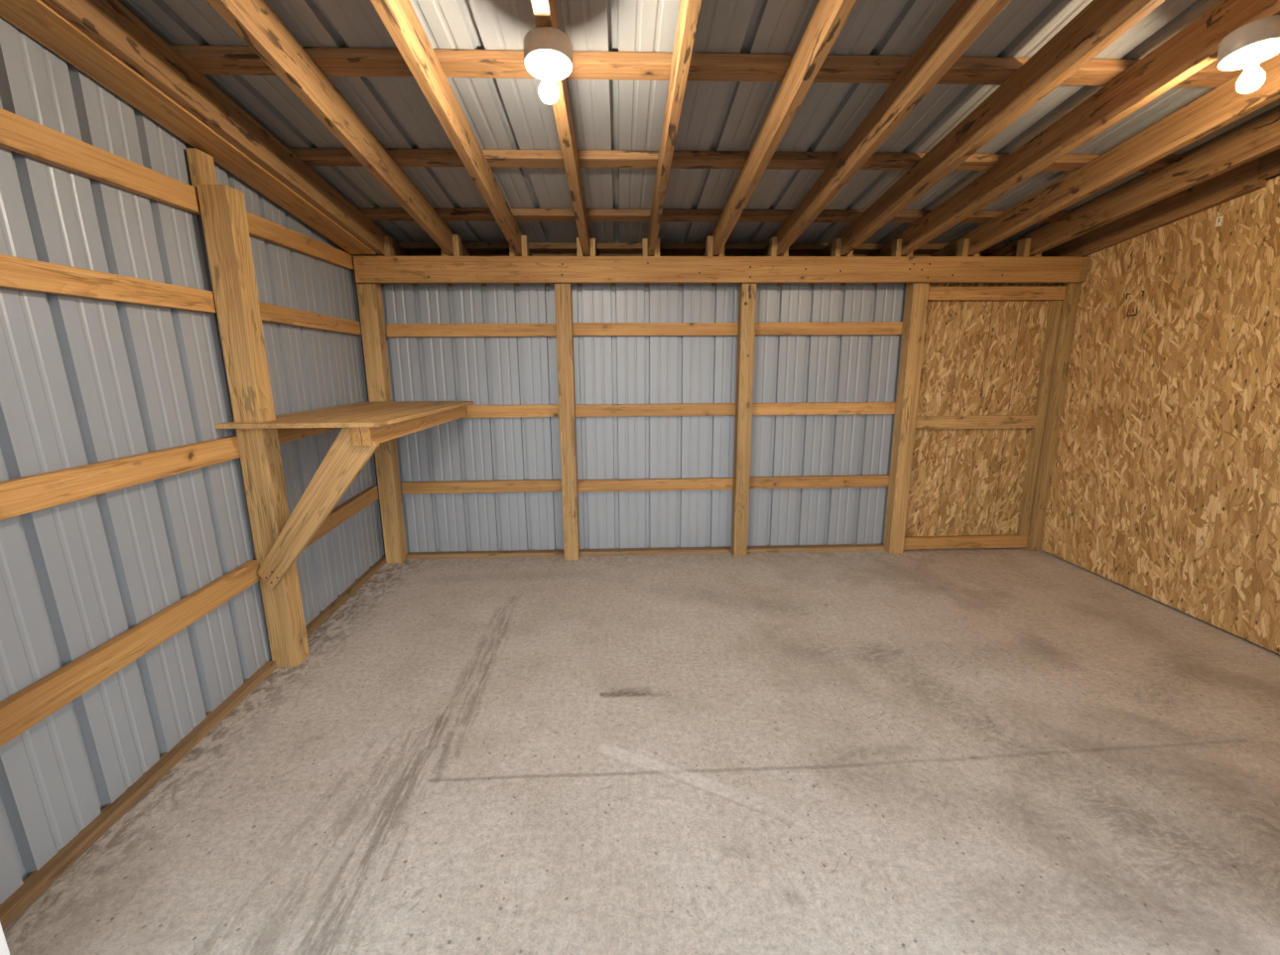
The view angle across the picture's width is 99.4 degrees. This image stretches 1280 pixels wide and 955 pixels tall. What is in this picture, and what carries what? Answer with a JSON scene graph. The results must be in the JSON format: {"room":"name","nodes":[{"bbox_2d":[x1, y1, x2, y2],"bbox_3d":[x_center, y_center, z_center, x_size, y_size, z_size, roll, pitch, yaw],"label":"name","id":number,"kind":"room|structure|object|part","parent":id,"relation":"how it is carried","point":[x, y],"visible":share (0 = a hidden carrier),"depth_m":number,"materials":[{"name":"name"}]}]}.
{"room":"farm building","nodes":[
{"label":"farm building","id":0,"kind":"room"},
{"bbox_2d":[0,15,384,903],"bbox_3d":[-1.950,-0.461,2.647,0.105,2.836,3.604,-1,12,-4],"label":"wall","id":1,"kind":"structure","parent":0,"point":[83,381],"depth_m":1.96,"materials":[{"name":"grey metal"}]},
{"bbox_2d":[0,108,201,215],"bbox_3d":[-1.864,-1.023,1.600,0.039,0.100,1.572,-1,13,-3],"label":"beam","id":2,"kind":"structure","parent":1,"relation":"attached to","point":[19,134],"depth_m":1.83,"materials":[{"name":"brown wood"}]},
{"bbox_2d":[0,254,217,313],"bbox_3d":[-1.855,-0.622,1.685,0.039,0.090,1.572,-1,12,-3],"label":"beam","id":3,"kind":"structure","parent":1,"relation":"attached to","point":[18,273],"depth_m":1.84,"materials":[{"name":"brown wood"}]},
{"bbox_2d":[0,435,240,519],"bbox_3d":[-1.833,0.011,1.802,0.039,0.100,1.541,-1,12,-4],"label":"beam","id":4,"kind":"structure","parent":1,"relation":"attached to","point":[26,494],"depth_m":1.85,"materials":[{"name":"brown wood"}]},
{"bbox_2d":[0,559,261,746],"bbox_3d":[-1.811,0.603,1.910,0.039,0.100,1.507,-1,12,-4],"label":"beam","id":5,"kind":"structure","parent":1,"relation":"attached to","point":[28,706],"depth_m":1.84,"materials":[{"name":"brown wood"}]},
{"bbox_2d":[0,660,276,929],"bbox_3d":[-1.805,1.100,2.014,0.053,0.040,1.506,-1,12,-5],"label":"baseboard","id":6,"kind":"structure","parent":1,"relation":"attached to","point":[37,882],"depth_m":1.84,"materials":[{"name":"brown wood"}]},
{"bbox_2d":[0,0,376,254],"bbox_3d":[-1.821,-1.421,2.184,0.168,0.436,2.994,-1,12,-2],"label":"board","id":7,"kind":"object","parent":1,"relation":"attached to","point":[38,20],"visible":0.79,"depth_m":2.02,"materials":[{"name":"brown wood"}]},
{"bbox_2d":[200,211,353,269],"bbox_3d":[-1.951,-1.332,3.054,0.039,0.098,1.392,-1,12,-3],"label":"beam","id":8,"kind":"structure","parent":1,"relation":"attached to","point":[259,227],"depth_m":3.05,"materials":[{"name":"brown wood"}]},
{"bbox_2d":[276,427,339,443],"bbox_3d":[-1.939,-0.319,3.293,0.039,0.092,1.341,-1,12,-4],"label":"beam","id":9,"kind":"structure","parent":1,"relation":"attached to","point":[285,435],"depth_m":3.00,"materials":[{"name":"brown wood"}]},
{"bbox_2d":[258,301,361,334],"bbox_3d":[-1.946,-0.916,3.141,0.039,0.088,1.392,-1,11,-3],"label":"beam","id":10,"kind":"structure","parent":1,"relation":"attached to","point":[270,313],"depth_m":3.13,"materials":[{"name":"brown wood"}]},
{"bbox_2d":[304,485,379,547],"bbox_3d":[-1.930,0.263,3.416,0.039,0.098,1.342,-1,13,-4],"label":"beam","id":11,"kind":"structure","parent":1,"relation":"attached to","point":[350,507],"depth_m":3.56,"materials":[{"name":"brown wood"}]},
{"bbox_2d":[305,554,385,637],"bbox_3d":[-1.938,0.771,3.583,0.053,0.040,1.462,-1,12,-5],"label":"baseboard","id":12,"kind":"structure","parent":1,"relation":"attached to","point":[323,614],"depth_m":3.50,"materials":[{"name":"brown wood"}]},
{"bbox_2d":[2,547,1279,954],"bbox_3d":[0.769,1.315,1.379,5.800,0.150,7.100,-1,12,-2],"label":"floor","id":13,"kind":"structure","parent":0,"point":[977,750],"depth_m":2.00,"materials":[{"name":"concrete"}]},
{"bbox_2d":[196,184,309,666],"bbox_3d":[-1.812,-0.150,2.585,0.120,2.252,0.115,-1,12,-2],"label":"wall post","id":14,"kind":"object","parent":13,"relation":"on","point":[222,206],"visible":0.92,"depth_m":2.50,"materials":[{"name":"brown wood"}]},
{"bbox_2d":[186,147,217,187],"bbox_3d":[-1.898,-1.279,2.367,0.043,0.249,0.100,-1,12,-2],"label":"stud","id":15,"kind":"object","parent":14,"relation":"on","point":[200,164],"visible":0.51,"depth_m":2.32,"materials":[{"name":"brown wood"}]},
{"bbox_2d":[214,400,473,590],"bbox_3d":[-1.556,-0.017,3.342,0.776,0.812,1.667,-1,12,-2],"label":"corner shelf","id":16,"kind":"object","parent":14,"relation":"attached to","point":[364,425],"visible":1,"depth_m":2.58,"materials":[{"name":"brown wood"}]},
{"bbox_3d":[-1.554,-0.383,3.158,0.776,0.021,1.457,-1,12,-2],"label":"shelf","id":17,"kind":"part","parent":16,"relation":"part of","materials":[{"name":"brown wood"}]},
{"bbox_3d":[-1.310,-0.355,3.288,0.041,0.088,1.653,-1,12,-1],"label":"rail","id":18,"kind":"part","parent":16,"relation":"part of","materials":[{"name":"brown wood"}]},
{"bbox_3d":[-1.263,-0.333,3.185,0.041,0.088,1.438,0,12,-1],"label":"rail","id":19,"kind":"part","parent":16,"relation":"part of","materials":[{"name":"brown wood"}]},
{"bbox_2d":[356,282,407,562],"bbox_3d":[-1.906,-0.438,4.021,0.124,2.228,0.110,-1,12,-2],"label":"wall post","id":20,"kind":"object","parent":13,"relation":"on","point":[369,295],"visible":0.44,"depth_m":3.99,"materials":[{"name":"brown wood"}]},
{"bbox_2d":[353,256,1082,282],"bbox_3d":[0.605,-1.462,3.824,5.125,0.174,0.042,-1,12,-2],"label":"header beam","id":21,"kind":"structure","parent":20,"relation":"attached to","point":[367,269],"depth_m":3.80,"materials":[{"name":"brown wood"}]},
{"bbox_2d":[41,0,409,255],"bbox_3d":[-1.723,-1.506,2.429,0.044,0.615,3.500,-1,12,-2],"label":"rafter","id":22,"kind":"object","parent":21,"relation":"on","point":[109,23],"visible":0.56,"depth_m":2.11,"materials":[{"name":"brown wood"}]},
{"bbox_2d":[206,0,471,255],"bbox_3d":[-1.257,-1.512,2.446,0.045,0.615,3.500,-1,12,-2],"label":"rafter","id":23,"kind":"object","parent":21,"relation":"on","point":[255,22],"visible":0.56,"depth_m":2.11,"materials":[{"name":"brown wood"}]},
{"bbox_2d":[383,235,394,255],"bbox_3d":[-1.730,-1.587,3.741,0.038,0.129,0.085,-1,12,-2],"label":"block","id":24,"kind":"object","parent":21,"relation":"on","point":[388,242],"visible":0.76,"depth_m":3.71,"materials":[{"name":"brown wood"}]},
{"bbox_2d":[440,248,448,255],"bbox_3d":[-1.348,-1.591,3.762,0.038,0.125,0.085,-1,12,-2],"label":"block","id":25,"kind":"object","parent":21,"relation":"on","point":[444,253],"visible":0.2,"depth_m":3.73,"materials":[{"name":"brown wood"}]},
{"bbox_2d":[370,0,531,255],"bbox_3d":[-0.792,-1.518,2.463,0.044,0.615,3.500,-1,12,-2],"label":"rafter","id":26,"kind":"object","parent":21,"relation":"on","point":[399,18],"visible":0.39,"depth_m":2.10,"materials":[{"name":"brown wood"}]},
{"bbox_2d":[452,234,462,255],"bbox_3d":[-1.263,-1.598,3.757,0.038,0.139,0.085,-1,12,-2],"label":"block","id":27,"kind":"object","parent":21,"relation":"on","point":[456,239],"visible":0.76,"depth_m":3.72,"materials":[{"name":"brown wood"}]},
{"bbox_2d":[509,244,515,255],"bbox_3d":[-0.882,-1.592,3.773,0.038,0.116,0.085,-1,12,-2],"label":"block","id":28,"kind":"object","parent":21,"relation":"on","point":[511,252],"visible":0.24,"depth_m":3.74,"materials":[{"name":"brown wood"}]},
{"bbox_2d":[520,235,528,255],"bbox_3d":[-0.799,-1.604,3.780,0.038,0.136,0.085,-1,12,-2],"label":"block","id":29,"kind":"object","parent":21,"relation":"on","point":[524,238],"visible":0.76,"depth_m":3.74,"materials":[{"name":"brown wood"}]},
{"bbox_2d":[530,0,590,255],"bbox_3d":[-0.326,-1.525,2.479,0.050,0.615,3.500,-1,12,-2],"label":"rafter","id":30,"kind":"object","parent":21,"relation":"on","point":[545,11],"visible":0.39,"depth_m":2.34,"materials":[{"name":"brown wood"}]},
{"bbox_2d":[522,25,572,104],"bbox_3d":[-0.294,-1.307,1.754,0.156,0.187,0.162,-2,12,-8],"label":"ceiling lamp","id":31,"kind":"object","parent":30,"relation":"attached to","point":[548,51],"visible":1,"depth_m":1.72,"materials":[{"name":"white plastic"}]},
{"bbox_2d":[540,59,556,78],"bbox_3d":[-0.294,-1.312,1.748,0.049,0.041,0.049,-1,4,-2],"label":"socket","id":32,"kind":"object","parent":31,"relation":"attached to","point":[548,66],"depth_m":1.73,"materials":[{"name":"plastic"}]},
{"bbox_3d":[-0.293,-1.254,1.752,0.063,0.084,0.063,-1,4,-2],"label":"bulb","id":33,"kind":"part","parent":31,"relation":"part of","materials":[{"name":"white glass"}]},
{"bbox_2d":[576,237,583,255],"bbox_3d":[-0.419,-1.601,3.789,0.038,0.122,0.085,-1,12,-2],"label":"block","id":34,"kind":"object","parent":21,"relation":"on","point":[578,246],"visible":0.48,"depth_m":3.75,"materials":[{"name":"brown wood"}]},
{"bbox_2d":[589,238,596,255],"bbox_3d":[-0.329,-1.600,3.793,0.038,0.119,0.085,-1,12,-2],"label":"block","id":35,"kind":"object","parent":21,"relation":"on","point":[591,240],"visible":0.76,"depth_m":3.75,"materials":[{"name":"brown wood"}]},
{"bbox_2d":[641,238,647,255],"bbox_3d":[0.036,-1.606,3.812,0.038,0.118,0.085,-1,12,-2],"label":"block","id":36,"kind":"object","parent":21,"relation":"on","point":[644,240],"visible":0.76,"depth_m":3.77,"materials":[{"name":"brown wood"}]},
{"bbox_2d":[653,237,659,255],"bbox_3d":[0.119,-1.609,3.809,0.038,0.123,0.085,-1,12,-2],"label":"block","id":37,"kind":"object","parent":21,"relation":"on","point":[657,250],"visible":0.46,"depth_m":3.77,"materials":[{"name":"brown wood"}]},
{"bbox_2d":[646,0,702,255],"bbox_3d":[0.126,-1.531,2.496,0.043,0.615,3.500,-1,12,-2],"label":"rafter","id":38,"kind":"object","parent":21,"relation":"on","point":[689,10],"visible":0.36,"depth_m":2.09,"materials":[{"name":"brown wood"}]},
{"bbox_2d":[373,252,989,255],"bbox_3d":[0.578,-1.636,4.301,5.410,0.306,0.040,-1,12,-2],"label":"trim","id":39,"kind":"structure","parent":21,"relation":"on","point":[410,253],"depth_m":4.23,"materials":[{"name":"brown wood"}]},
{"bbox_2d":[705,235,713,255],"bbox_3d":[0.488,-1.620,3.821,0.038,0.135,0.085,-1,12,-2],"label":"block","id":40,"kind":"object","parent":21,"relation":"on","point":[709,239],"visible":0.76,"depth_m":3.78,"materials":[{"name":"brown wood"}]},
{"bbox_2d":[718,246,724,255],"bbox_3d":[0.571,-1.614,3.831,0.038,0.120,0.085,-1,12,-2],"label":"block","id":41,"kind":"object","parent":21,"relation":"on","point":[721,253],"visible":0.25,"depth_m":3.80,"materials":[{"name":"brown wood"}]},
{"bbox_2d":[768,236,777,255],"bbox_3d":[0.939,-1.623,3.838,0.038,0.130,0.085,-1,12,-2],"label":"block","id":42,"kind":"object","parent":21,"relation":"on","point":[773,240],"visible":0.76,"depth_m":3.80,"materials":[{"name":"brown wood"}]},
{"bbox_2d":[702,0,857,255],"bbox_3d":[0.578,-1.537,2.512,0.043,0.615,3.500,-1,12,-2],"label":"rafter","id":43,"kind":"object","parent":21,"relation":"on","point":[828,19],"visible":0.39,"depth_m":2.12,"materials":[{"name":"brown wood"}]},
{"bbox_2d":[830,238,841,255],"bbox_3d":[1.394,-1.628,3.861,0.038,0.124,0.085,-1,12,-2],"label":"block","id":44,"kind":"object","parent":21,"relation":"on","point":[836,242],"visible":0.76,"depth_m":3.83,"materials":[{"name":"brown wood"}]},
{"bbox_2d":[760,0,1011,255],"bbox_3d":[1.029,-1.543,2.528,0.043,0.615,3.500,-1,12,-2],"label":"rafter","id":45,"kind":"object","parent":21,"relation":"on","point":[964,21],"visible":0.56,"depth_m":2.15,"materials":[{"name":"brown wood"}]},
{"bbox_2d":[891,239,902,255],"bbox_3d":[1.828,-1.629,3.871,0.038,0.117,0.085,-1,12,-2],"label":"block","id":46,"kind":"object","parent":21,"relation":"on","point":[896,246],"visible":0.76,"depth_m":3.84,"materials":[{"name":"brown wood"}]},
{"bbox_2d":[955,238,969,255],"bbox_3d":[2.308,-1.637,3.888,0.038,0.120,0.085,-1,12,-2],"label":"block","id":47,"kind":"object","parent":21,"relation":"on","point":[962,245],"visible":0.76,"depth_m":3.86,"materials":[{"name":"brown wood"}]},
{"bbox_2d":[816,0,1164,255],"bbox_3d":[1.485,-1.550,2.545,0.046,0.615,3.500,-1,12,-2],"label":"rafter","id":48,"kind":"object","parent":21,"relation":"on","point":[1100,23],"visible":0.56,"depth_m":2.17,"materials":[{"name":"brown wood"}]},
{"bbox_2d":[1016,238,1030,255],"bbox_3d":[2.761,-1.647,3.910,0.038,0.126,0.085,-1,12,-2],"label":"block","id":49,"kind":"object","parent":21,"relation":"on","point":[1023,246],"visible":0.76,"depth_m":3.88,"materials":[{"name":"brown wood"}]},
{"bbox_2d":[871,0,1279,255],"bbox_3d":[1.919,-1.556,2.560,0.046,0.615,3.500,-1,12,-2],"label":"rafter","id":50,"kind":"object","parent":21,"relation":"on","point":[1195,47],"visible":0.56,"depth_m":2.24,"materials":[{"name":"brown wood"}]},
{"bbox_2d":[1216,14,1279,93],"bbox_3d":[1.953,-1.331,1.740,0.156,0.187,0.162,1,12,4],"label":"ceiling lamp","id":51,"kind":"object","parent":50,"relation":"attached to","point":[1255,42],"visible":1,"depth_m":1.71,"materials":[{"name":"white plastic"}]},
{"bbox_3d":[1.953,-1.278,1.737,0.063,0.084,0.063,-1,4,-2],"label":"bulb","id":52,"kind":"part","parent":51,"relation":"part of","materials":[{"name":"white glass"}]},
{"bbox_2d":[1241,48,1264,69],"bbox_3d":[1.953,-1.335,1.733,0.049,0.041,0.049,-1,4,-2],"label":"socket","id":53,"kind":"object","parent":51,"relation":"attached to","point":[1250,59],"depth_m":1.72,"materials":[{"name":"plastic"}]},
{"bbox_2d":[1076,256,1089,282],"bbox_3d":[3.194,-1.498,3.920,0.052,0.170,0.038,-1,12,-2],"label":"block","id":54,"kind":"object","parent":21,"relation":"attached to","point":[1086,260],"visible":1,"depth_m":3.90,"materials":[{"name":"brown wood"}]},
{"bbox_2d":[930,52,1279,255],"bbox_3d":[2.400,-1.562,2.578,0.046,0.615,3.500,-1,12,-2],"label":"rafter","id":55,"kind":"object","parent":21,"relation":"on","point":[1217,108],"visible":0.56,"depth_m":2.60,"materials":[{"name":"brown wood"}]},
{"bbox_2d":[986,109,1279,255],"bbox_3d":[2.852,-1.568,2.594,0.045,0.615,3.500,-1,12,-2],"label":"rafter","id":56,"kind":"object","parent":21,"relation":"on","point":[1261,137],"visible":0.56,"depth_m":2.91,"materials":[{"name":"brown wood"}]},
{"bbox_2d":[170,45,1244,87],"bbox_3d":[0.670,-1.610,2.140,5.218,0.055,0.102,-1,12,-2],"label":"purlin","id":57,"kind":"structure","parent":56,"relation":"on","point":[207,60],"depth_m":2.10,"materials":[{"name":"brown wood"}]},
{"bbox_2d":[356,207,1074,223],"bbox_3d":[0.618,-1.717,3.563,5.218,0.055,0.102,-1,12,-2],"label":"purlin","id":58,"kind":"structure","parent":56,"relation":"on","point":[373,213],"depth_m":3.52,"materials":[{"name":"brown wood"}]},
{"bbox_2d":[287,147,1186,171],"bbox_3d":[0.644,-1.663,2.852,5.218,0.055,0.102,-1,12,-2],"label":"purlin","id":59,"kind":"structure","parent":56,"relation":"on","point":[335,157],"depth_m":2.81,"materials":[{"name":"brown wood"}]},
{"bbox_2d":[1040,157,1266,256],"bbox_3d":[3.207,-1.647,3.588,0.044,0.356,1.550,-1,12,-2],"label":"rafter","id":60,"kind":"object","parent":21,"relation":"on","point":[1242,180],"visible":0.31,"depth_m":3.29,"materials":[{"name":"brown wood"}]},
{"bbox_2d":[396,242,1009,253],"bbox_3d":[0.595,-1.762,4.173,5.218,0.055,0.102,-1,12,-2],"label":"purlin","id":61,"kind":"structure","parent":60,"relation":"on","point":[481,247],"depth_m":4.13,"materials":[{"name":"brown wood"}]},
{"bbox_2d":[554,282,579,559],"bbox_3d":[-0.542,-0.457,4.070,0.112,2.228,0.110,-1,12,-2],"label":"wall post","id":62,"kind":"object","parent":13,"relation":"on","point":[563,291],"visible":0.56,"depth_m":4.02,"materials":[{"name":"brown wood"}]},
{"bbox_2d":[731,282,756,556],"bbox_3d":[0.784,-0.475,4.117,0.104,2.228,0.111,-1,12,-2],"label":"wall post","id":63,"kind":"object","parent":13,"relation":"on","point":[744,362],"visible":0.94,"depth_m":4.07,"materials":[{"name":"brown wood"}]},
{"bbox_2d":[883,282,929,553],"bbox_3d":[2.037,-0.492,4.163,0.115,2.228,0.110,-1,12,-2],"label":"wall post","id":64,"kind":"object","parent":13,"relation":"on","point":[917,294],"visible":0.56,"depth_m":4.13,"materials":[{"name":"brown wood"}]},
{"bbox_2d":[903,282,1065,549],"bbox_3d":[2.624,-0.489,4.195,1.160,2.199,0.067,-1,12,-2],"label":"door","id":65,"kind":"structure","parent":64,"relation":"attached to","point":[988,350],"depth_m":4.20,"materials":[{"name":"wood"}]},
{"bbox_3d":[2.623,0.521,4.408,1.041,0.100,0.039,-1,12,-2],"label":"rail","id":66,"kind":"part","parent":65,"relation":"part of","materials":[{"name":"brown wood"}]},
{"bbox_3d":[2.585,-0.429,4.208,0.978,0.098,0.039,-1,12,-2],"label":"rail","id":67,"kind":"part","parent":65,"relation":"part of","materials":[{"name":"brown wood"}]},
{"bbox_3d":[2.611,-1.355,4.007,1.041,0.094,0.054,-1,12,-2],"label":"rail","id":68,"kind":"part","parent":65,"relation":"part of","materials":[{"name":"brown wood"}]},
{"bbox_2d":[1023,282,1081,550],"bbox_3d":[3.181,-0.508,4.205,0.084,2.228,0.110,-1,12,-2],"label":"wall post","id":69,"kind":"object","parent":13,"relation":"on","point":[1069,310],"visible":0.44,"depth_m":4.16,"materials":[{"name":"brown wood"}]},
{"bbox_2d":[381,282,905,553],"bbox_3d":[-0.008,-0.479,4.204,4.201,2.210,0.031,-1,12,-2],"label":"wall","id":70,"kind":"structure","parent":0,"point":[608,369],"depth_m":4.19,"materials":[{"name":"grey metal"}]},
{"bbox_2d":[385,323,556,337],"bbox_3d":[-1.185,-1.082,3.992,1.326,0.093,0.038,-1,12,-2],"label":"beam","id":71,"kind":"structure","parent":70,"relation":"attached to","point":[392,329],"depth_m":3.97,"materials":[{"name":"brown wood"}]},
{"bbox_2d":[400,479,561,494],"bbox_3d":[-1.177,0.071,4.234,1.326,0.092,0.038,-1,12,-2],"label":"beam","id":72,"kind":"structure","parent":70,"relation":"attached to","point":[519,485],"depth_m":4.21,"materials":[{"name":"brown wood"}]},
{"bbox_2d":[406,548,564,559],"bbox_3d":[-1.216,0.613,4.327,1.244,0.036,0.075,-1,12,-2],"label":"baseboard","id":73,"kind":"structure","parent":70,"relation":"attached to","point":[510,553],"depth_m":4.30,"materials":[{"name":"brown wood"}]},
{"bbox_2d":[462,403,559,417],"bbox_3d":[-1.181,-0.500,4.114,1.326,0.092,0.038,-1,12,-2],"label":"beam","id":74,"kind":"structure","parent":70,"relation":"attached to","point":[548,410],"depth_m":4.10,"materials":[{"name":"brown wood"}]},
{"bbox_2d":[381,282,906,285],"bbox_3d":[0.585,-1.461,4.164,5.410,0.020,0.300,-1,12,-2],"label":"trim","id":75,"kind":"structure","parent":70,"relation":"attached to","point":[382,284],"depth_m":3.99,"materials":[{"name":"brown wood"}]},
{"bbox_2d":[572,322,738,335],"bbox_3d":[0.130,-1.101,4.039,1.296,0.092,0.038,-1,12,-2],"label":"wall girt","id":76,"kind":"object","parent":70,"relation":"attached to","point":[579,328],"depth_m":4.02,"materials":[{"name":"brown wood"}]},
{"bbox_2d":[575,402,735,416],"bbox_3d":[0.133,-0.517,4.162,1.296,0.092,0.038,-1,12,-2],"label":"wall girt","id":77,"kind":"object","parent":70,"relation":"attached to","point":[680,409],"depth_m":4.14,"materials":[{"name":"brown wood"}]},
{"bbox_2d":[577,477,733,492],"bbox_3d":[0.137,0.057,4.282,1.296,0.092,0.038,-1,12,-2],"label":"wall girt","id":78,"kind":"object","parent":70,"relation":"attached to","point":[700,483],"depth_m":4.26,"materials":[{"name":"brown wood"}]},
{"bbox_2d":[579,545,731,555],"bbox_3d":[0.127,0.594,4.376,1.217,0.036,0.075,-1,12,-2],"label":"baseboard","id":79,"kind":"structure","parent":70,"relation":"attached to","point":[726,549],"depth_m":4.35,"materials":[{"name":"brown wood"}]},
{"bbox_2d":[747,543,885,552],"bbox_3d":[1.412,0.577,4.422,1.143,0.036,0.075,-1,12,-2],"label":"baseboard","id":80,"kind":"structure","parent":70,"relation":"attached to","point":[834,547],"depth_m":4.39,"materials":[{"name":"brown wood"}]},
{"bbox_2d":[749,474,889,489],"bbox_3d":[1.406,0.035,4.327,1.236,0.092,0.038,-1,12,-2],"label":"wall girt","id":81,"kind":"object","parent":70,"relation":"attached to","point":[866,480],"depth_m":4.31,"materials":[{"name":"brown wood"}]},
{"bbox_2d":[752,401,895,414],"bbox_3d":[1.402,-0.533,4.208,1.236,0.092,0.038,-1,12,-2],"label":"wall girt","id":82,"kind":"object","parent":70,"relation":"attached to","point":[816,408],"depth_m":4.19,"materials":[{"name":"brown wood"}]},
{"bbox_2d":[755,321,902,335],"bbox_3d":[1.399,-1.119,4.085,1.236,0.093,0.038,-1,12,-2],"label":"wall girt","id":83,"kind":"object","parent":70,"relation":"attached to","point":[853,327],"depth_m":4.07,"materials":[{"name":"brown wood"}]},
{"bbox_2d":[118,0,1279,243],"bbox_3d":[0.662,-1.678,2.525,5.450,0.511,3.624,-1,12,-2],"label":"ceiling","id":84,"kind":"structure","parent":0,"point":[501,113],"depth_m":2.41,"materials":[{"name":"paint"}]},
{"bbox_2d":[1040,175,1279,653],"bbox_3d":[3.285,-0.424,2.687,0.013,2.657,3.220,-1,12,-2],"label":"wall","id":85,"kind":"structure","parent":0,"point":[1165,486],"depth_m":3.25,"materials":[{"name":"brown wood"}]},
{"bbox_2d":[1257,148,1279,178],"bbox_3d":[3.259,-1.551,1.835,0.048,0.411,1.966,-1,12,-2],"label":"rafter","id":86,"kind":"object","parent":85,"relation":"attached to","point":[1268,164],"visible":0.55,"depth_m":2.77,"materials":[{"name":"brown wood"}]},
{"bbox_2d":[1266,173,1279,180],"bbox_3d":[3.339,-0.539,2.870,0.015,2.835,3.620,-1,12,-2],"label":"trim","id":87,"kind":"structure","parent":85,"relation":"attached to","point":[1275,176],"depth_m":2.85,"materials":[{"name":"brown paint"}]},
{"bbox_3d":[-1.751,-0.085,0.942,0.470,2.800,0.050,-1,12,-2],"label":"wall","id":88,"kind":"structure","parent":0,"visible":0},
{"bbox_2d":[0,921,9,954],"bbox_3d":[-1.480,0.198,1.009,0.065,2.215,0.095,-1,12,-2],"label":"trim","id":89,"kind":"structure","parent":88,"relation":"attached to","point":[4,950],"depth_m":1.23,"materials":[{"name":"white"}]}
]}

